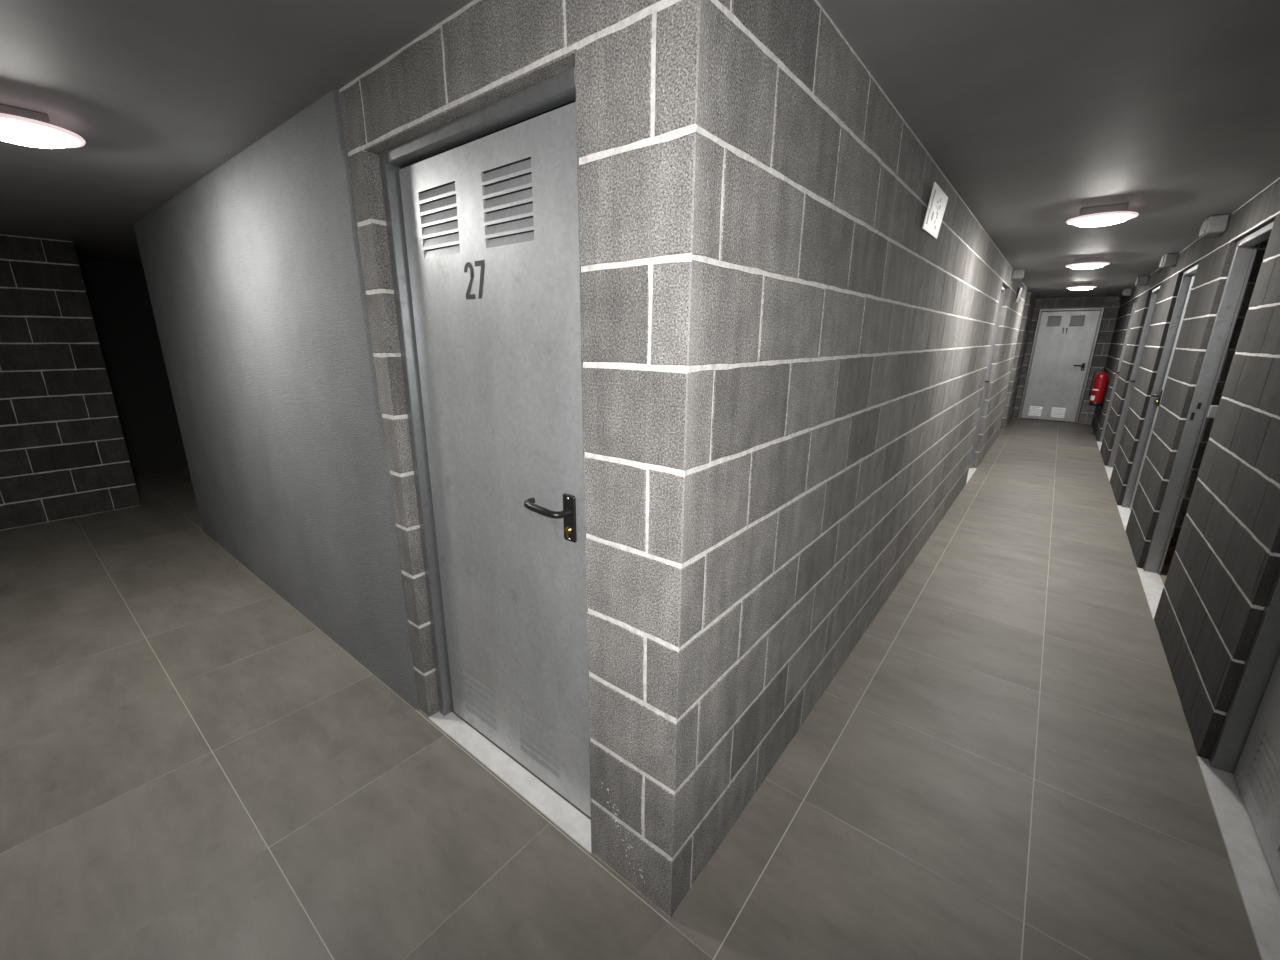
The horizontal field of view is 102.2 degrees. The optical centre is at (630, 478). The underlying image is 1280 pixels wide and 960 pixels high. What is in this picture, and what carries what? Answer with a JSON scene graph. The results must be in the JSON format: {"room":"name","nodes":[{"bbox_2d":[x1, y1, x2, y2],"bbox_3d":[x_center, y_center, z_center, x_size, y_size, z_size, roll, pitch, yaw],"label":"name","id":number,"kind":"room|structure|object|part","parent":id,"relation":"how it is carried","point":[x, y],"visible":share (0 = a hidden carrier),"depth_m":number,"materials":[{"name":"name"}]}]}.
{"room":"basement storage corridor","nodes":[
{"label":"basement storage corridor","id":0,"kind":"room"},
{"bbox_2d":[0,234,140,529],"bbox_3d":[-5.621,-0.448,2.942,0.100,2.198,3.820,12,19,37],"label":"wall","id":1,"kind":"structure","parent":0,"point":[64,454],"depth_m":4.10,"materials":[{"name":"concrete"}]},
{"bbox_2d":[78,259,188,476],"bbox_3d":[-4.326,-1.424,6.579,0.100,2.178,3.900,12,19,37],"label":"wall","id":2,"kind":"structure","parent":0,"point":[117,293],"depth_m":5.44,"materials":[{"name":"grey"}]},
{"bbox_2d":[133,0,730,917],"bbox_3d":[-1.547,-0.297,2.448,4.389,2.198,0.169,12,19,37],"label":"wall","id":3,"kind":"structure","parent":0,"point":[635,62],"depth_m":1.51,"materials":[{"name":"paint"}]},
{"bbox_2d":[379,67,590,816],"bbox_3d":[-0.412,0.051,1.574,0.866,1.997,0.105,12,19,37],"label":"door","id":4,"kind":"structure","parent":3,"relation":"in","point":[483,233],"depth_m":1.52,"materials":[{"name":"metal"}]},
{"bbox_3d":[-0.229,0.080,1.400,0.151,0.031,0.063,12,19,37],"label":"lever","id":5,"kind":"part","parent":4,"relation":"part of","materials":[{"name":"black plastic"}]},
{"bbox_3d":[-0.162,0.105,1.388,0.046,0.132,0.009,12,19,37],"label":"handle plate","id":6,"kind":"part","parent":4,"relation":"part of","materials":[{"name":"black plastic"}]},
{"bbox_2d":[0,418,1260,959],"bbox_3d":[1.750,-0.234,6.529,10.200,0.054,13.600,12,19,37],"label":"floor","id":7,"kind":"structure","parent":0,"point":[1003,764],"depth_m":1.74,"materials":[{"name":"tile"}]},
{"bbox_2d":[429,711,591,853],"bbox_3d":[-0.434,1.022,1.816,0.882,0.016,0.077,12,19,37],"label":"threshold","id":8,"kind":"object","parent":7,"relation":"on","point":[549,803],"visible":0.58,"depth_m":1.77,"materials":[{"name":"white stone"}]},
{"bbox_2d":[966,468,976,483],"bbox_3d":[3.749,-0.038,5.762,0.102,0.016,0.870,12,19,37],"label":"threshold","id":9,"kind":"object","parent":7,"relation":"on","point":[971,471],"visible":0.48,"depth_m":5.83,"materials":[{"name":"white stone"}]},
{"bbox_2d":[1105,466,1112,481],"bbox_3d":[5.454,-0.053,5.840,0.102,0.016,0.920,12,19,37],"label":"threshold","id":10,"kind":"object","parent":7,"relation":"on","point":[1109,470],"visible":0.48,"depth_m":5.93,"materials":[{"name":"white stone"}]},
{"bbox_2d":[1117,505,1130,530],"bbox_3d":[4.232,0.339,4.386,0.102,0.016,0.842,12,19,37],"label":"threshold","id":11,"kind":"object","parent":7,"relation":"on","point":[1124,512],"visible":0.52,"depth_m":4.47,"materials":[{"name":"white stone"}]},
{"bbox_2d":[1137,568,1163,619],"bbox_3d":[3.142,0.689,3.088,0.102,0.016,0.840,12,19,37],"label":"threshold","id":12,"kind":"object","parent":7,"relation":"on","point":[1152,583],"visible":0.6,"depth_m":3.15,"materials":[{"name":"white stone"}]},
{"bbox_2d":[1164,537,1177,564],"bbox_3d":[3.857,0.521,3.437,0.520,0.133,0.240,11,18,34],"label":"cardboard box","id":13,"kind":"object","parent":7,"relation":"on","point":[1172,545],"visible":0.02,"depth_m":3.47,"materials":[{"name":"brown"}]},
{"bbox_2d":[1197,756,1279,959],"bbox_3d":[1.823,1.111,1.519,0.102,0.016,0.885,12,19,37],"label":"threshold","id":14,"kind":"object","parent":7,"relation":"on","point":[1259,892],"visible":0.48,"depth_m":1.50,"materials":[{"name":"white stone"}]},
{"bbox_2d":[0,0,1279,298],"bbox_3d":[1.759,-2.405,5.936,10.200,0.100,13.600,12,19,37],"label":"ceiling","id":15,"kind":"structure","parent":0,"point":[1036,113],"depth_m":1.58,"materials":[{"name":"grey paint"}]},
{"bbox_2d":[0,104,85,147],"bbox_3d":[-2.043,-1.175,1.727,0.310,0.088,0.310,12,19,37],"label":"ceiling lamp","id":16,"kind":"object","parent":15,"relation":"attached to","point":[20,126],"visible":1,"depth_m":1.71,"materials":[{"name":"grey plastic"}]},
{"bbox_3d":[-2.043,-1.195,1.722,0.140,0.046,0.140,12,19,37],"label":"mounting plate","id":17,"kind":"part","parent":16,"relation":"part of","materials":[{"name":"grey plastic"}]},
{"bbox_2d":[0,120,70,147],"bbox_3d":[-2.043,-1.149,1.734,0.236,0.025,0.236,12,19,37],"label":"diffuser","id":18,"kind":"object","parent":16,"relation":"attached to","point":[11,131],"depth_m":1.72,"materials":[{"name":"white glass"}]},
{"bbox_2d":[1066,282,1096,290],"bbox_3d":[5.934,-2.526,6.797,0.310,0.088,0.310,12,19,37],"label":"ceiling lamp","id":19,"kind":"object","parent":15,"relation":"attached to","point":[1075,286],"visible":1,"depth_m":6.72,"materials":[{"name":"grey plastic"}]},
{"bbox_2d":[1070,287,1092,289],"bbox_3d":[5.934,-2.501,6.804,0.236,0.025,0.236,12,19,37],"label":"diffuser","id":20,"kind":"object","parent":19,"relation":"attached to","point":[1071,288],"depth_m":6.74,"materials":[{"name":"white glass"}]},
{"bbox_3d":[5.934,-2.546,6.791,0.200,0.046,0.200,12,19,37],"label":"mounting plate","id":21,"kind":"part","parent":19,"relation":"part of","materials":[{"name":"grey plastic"}]},
{"bbox_2d":[1065,257,1109,268],"bbox_3d":[4.194,-1.972,4.741,0.310,0.088,0.310,12,19,37],"label":"ceiling lamp","id":22,"kind":"object","parent":15,"relation":"attached to","point":[1093,262],"visible":1,"depth_m":4.67,"materials":[{"name":"grey plastic"}]},
{"bbox_2d":[1071,264,1103,268],"bbox_3d":[4.194,-1.947,4.748,0.236,0.025,0.236,12,19,37],"label":"diffuser","id":23,"kind":"object","parent":22,"relation":"attached to","point":[1074,266],"depth_m":4.69,"materials":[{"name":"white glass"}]},
{"bbox_3d":[4.194,-1.992,4.735,0.200,0.046,0.200,12,19,37],"label":"mounting plate","id":24,"kind":"part","parent":22,"relation":"part of","materials":[{"name":"grey plastic"}]},
{"bbox_2d":[1066,203,1138,226],"bbox_3d":[2.669,-1.483,2.926,0.310,0.088,0.310,12,19,37],"label":"ceiling lamp","id":25,"kind":"object","parent":15,"relation":"attached to","point":[1103,215],"visible":1,"depth_m":2.86,"materials":[{"name":"grey plastic"}]},
{"bbox_2d":[1074,215,1128,226],"bbox_3d":[2.669,-1.458,2.933,0.236,0.025,0.236,12,19,37],"label":"diffuser","id":26,"kind":"object","parent":25,"relation":"attached to","point":[1083,220],"depth_m":2.88,"materials":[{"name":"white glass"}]},
{"bbox_3d":[2.669,-1.503,2.921,0.200,0.046,0.200,12,19,37],"label":"mounting plate","id":27,"kind":"part","parent":25,"relation":"part of","materials":[{"name":"grey plastic"}]},
{"bbox_2d":[671,0,1035,916],"bbox_3d":[3.711,-1.084,5.412,0.115,2.198,11.540,12,19,37],"label":"wall","id":28,"kind":"structure","parent":0,"point":[847,343],"depth_m":1.47,"materials":[{"name":"concrete"}]},
{"bbox_2d":[922,182,947,238],"bbox_3d":[1.322,-1.155,2.240,0.030,0.171,0.310,12,19,37],"label":"wall sign","id":29,"kind":"object","parent":28,"relation":"attached to","point":[938,200],"visible":1,"depth_m":2.22,"materials":[{"name":"white plastic"}]},
{"bbox_2d":[969,286,1004,467],"bbox_3d":[3.740,-1.006,5.509,0.105,1.997,0.854,12,19,37],"label":"door","id":30,"kind":"structure","parent":28,"relation":"in","point":[1003,288],"depth_m":5.77,"materials":[{"name":"metal"}]},
{"bbox_2d":[1012,269,1024,280],"bbox_3d":[4.131,-2.173,5.500,0.092,0.096,0.200,12,19,37],"label":"junction box","id":31,"kind":"object","parent":28,"relation":"attached to","point":[1018,274],"visible":1,"depth_m":5.43,"materials":[{"name":"grey plastic"}]},
{"bbox_2d":[1016,287,1021,302],"bbox_3d":[4.802,-2.272,6.383,0.030,0.171,0.310,12,19,37],"label":"wall sign","id":32,"kind":"object","parent":28,"relation":"attached to","point":[1020,290],"visible":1,"depth_m":6.34,"materials":[{"name":"white plastic"}]},
{"bbox_2d":[1000,292,1030,429],"bbox_3d":[5.860,-2.000,8.801,1.200,2.198,0.100,12,19,37],"label":"wall","id":33,"kind":"structure","parent":0,"point":[1025,310],"depth_m":8.40,"materials":[{"name":"concrete"}]},
{"bbox_2d":[1012,296,1121,423],"bbox_3d":[7.954,-2.135,9.326,1.600,2.198,0.100,12,19,37],"label":"wall","id":34,"kind":"structure","parent":0,"point":[1111,309],"depth_m":9.15,"materials":[{"name":"concrete"}]},
{"bbox_2d":[1018,308,1103,422],"bbox_3d":[7.815,-2.058,9.424,0.884,1.997,0.143,12,19,37],"label":"door","id":35,"kind":"structure","parent":34,"relation":"in","point":[1064,342],"depth_m":9.40,"materials":[{"name":"metal"}]},
{"bbox_2d":[1091,177,1279,759],"bbox_3d":[4.302,-0.744,4.174,0.100,2.198,12.791,12,19,37],"label":"wall","id":36,"kind":"structure","parent":0,"point":[1225,564],"depth_m":2.30,"materials":[{"name":"concrete"}]},
{"bbox_2d":[1088,366,1110,405],"bbox_3d":[7.163,-1.414,7.875,0.168,0.589,0.174,-6,17,-22],"label":"fire extinguisher","id":37,"kind":"object","parent":36,"relation":"attached to","point":[1101,380],"visible":1,"depth_m":7.84,"materials":[{"name":"red metal"}]},
{"bbox_2d":[1099,298,1137,441],"bbox_3d":[6.723,-1.418,7.060,0.104,1.997,0.884,12,19,37],"label":"door","id":38,"kind":"structure","parent":36,"relation":"in","point":[1135,300],"depth_m":7.36,"materials":[{"name":"metal"}]},
{"bbox_2d":[1121,288,1131,295],"bbox_3d":[7.202,-2.706,7.497,0.092,0.096,0.200,12,19,37],"label":"junction box","id":39,"kind":"object","parent":36,"relation":"attached to","point":[1125,292],"visible":1,"depth_m":7.43,"materials":[{"name":"grey plastic"}]},
{"bbox_2d":[1108,286,1159,466],"bbox_3d":[5.469,-1.016,5.567,0.104,1.997,0.904,12,19,37],"label":"door","id":40,"kind":"structure","parent":36,"relation":"in","point":[1152,302],"depth_m":5.86,"materials":[{"name":"metal"}]},
{"bbox_2d":[1135,276,1148,285],"bbox_3d":[5.955,-2.306,6.012,0.092,0.096,0.200,12,19,37],"label":"junction box","id":41,"kind":"object","parent":36,"relation":"attached to","point":[1142,280],"visible":1,"depth_m":5.94,"materials":[{"name":"grey plastic"}]},
{"bbox_2d":[1121,264,1197,509],"bbox_3d":[4.248,-0.624,4.114,0.104,1.997,0.826,12,19,37],"label":"door","id":42,"kind":"structure","parent":36,"relation":"in","point":[1188,277],"depth_m":4.35,"materials":[{"name":"metal"}]},
{"bbox_2d":[1159,253,1178,267],"bbox_3d":[4.670,-1.894,4.482,0.092,0.096,0.200,12,19,37],"label":"junction box","id":43,"kind":"object","parent":36,"relation":"attached to","point":[1168,260],"visible":1,"depth_m":4.42,"materials":[{"name":"grey plastic"}]},
{"bbox_3d":[4.639,-1.900,4.506,0.010,0.084,0.184,12,19,37],"label":"lid","id":44,"kind":"part","parent":43,"relation":"part of","materials":[{"name":"grey plastic"}]},
{"bbox_2d":[1143,221,1273,574],"bbox_3d":[3.444,-0.210,2.586,0.822,1.997,0.848,12,19,37],"label":"door","id":45,"kind":"structure","parent":36,"relation":"in","point":[1174,493],"depth_m":3.05,"materials":[{"name":"metal"}]},
{"bbox_2d":[1198,214,1230,237],"bbox_3d":[3.529,-1.528,3.125,0.092,0.096,0.200,12,19,37],"label":"junction box","id":46,"kind":"object","parent":36,"relation":"attached to","point":[1213,226],"visible":1,"depth_m":3.06,"materials":[{"name":"grey plastic"}]},
{"bbox_3d":[3.499,-1.534,3.149,0.010,0.084,0.184,12,19,37],"label":"lid","id":47,"kind":"part","parent":46,"relation":"part of","materials":[{"name":"grey plastic"}]},
{"bbox_2d":[1209,567,1279,892],"bbox_3d":[1.839,0.149,1.246,0.104,1.997,0.869,12,19,37],"label":"door","id":48,"kind":"structure","parent":36,"relation":"in","point":[1247,745],"depth_m":1.68,"materials":[{"name":"metal"}]},
{"bbox_3d":[1.839,0.149,1.246,0.076,1.997,0.869,12,19,37],"label":"frame","id":49,"kind":"part","parent":48,"relation":"part of","materials":[{"name":"metal"}]},
{"bbox_2d":[1172,239,1268,537],"bbox_3d":[4.391,-0.439,3.054,1.500,2.198,0.100,12,19,37],"label":"wall","id":50,"kind":"structure","parent":0,"point":[1258,260],"depth_m":3.37,"materials":[{"name":"concrete"}]}
]}

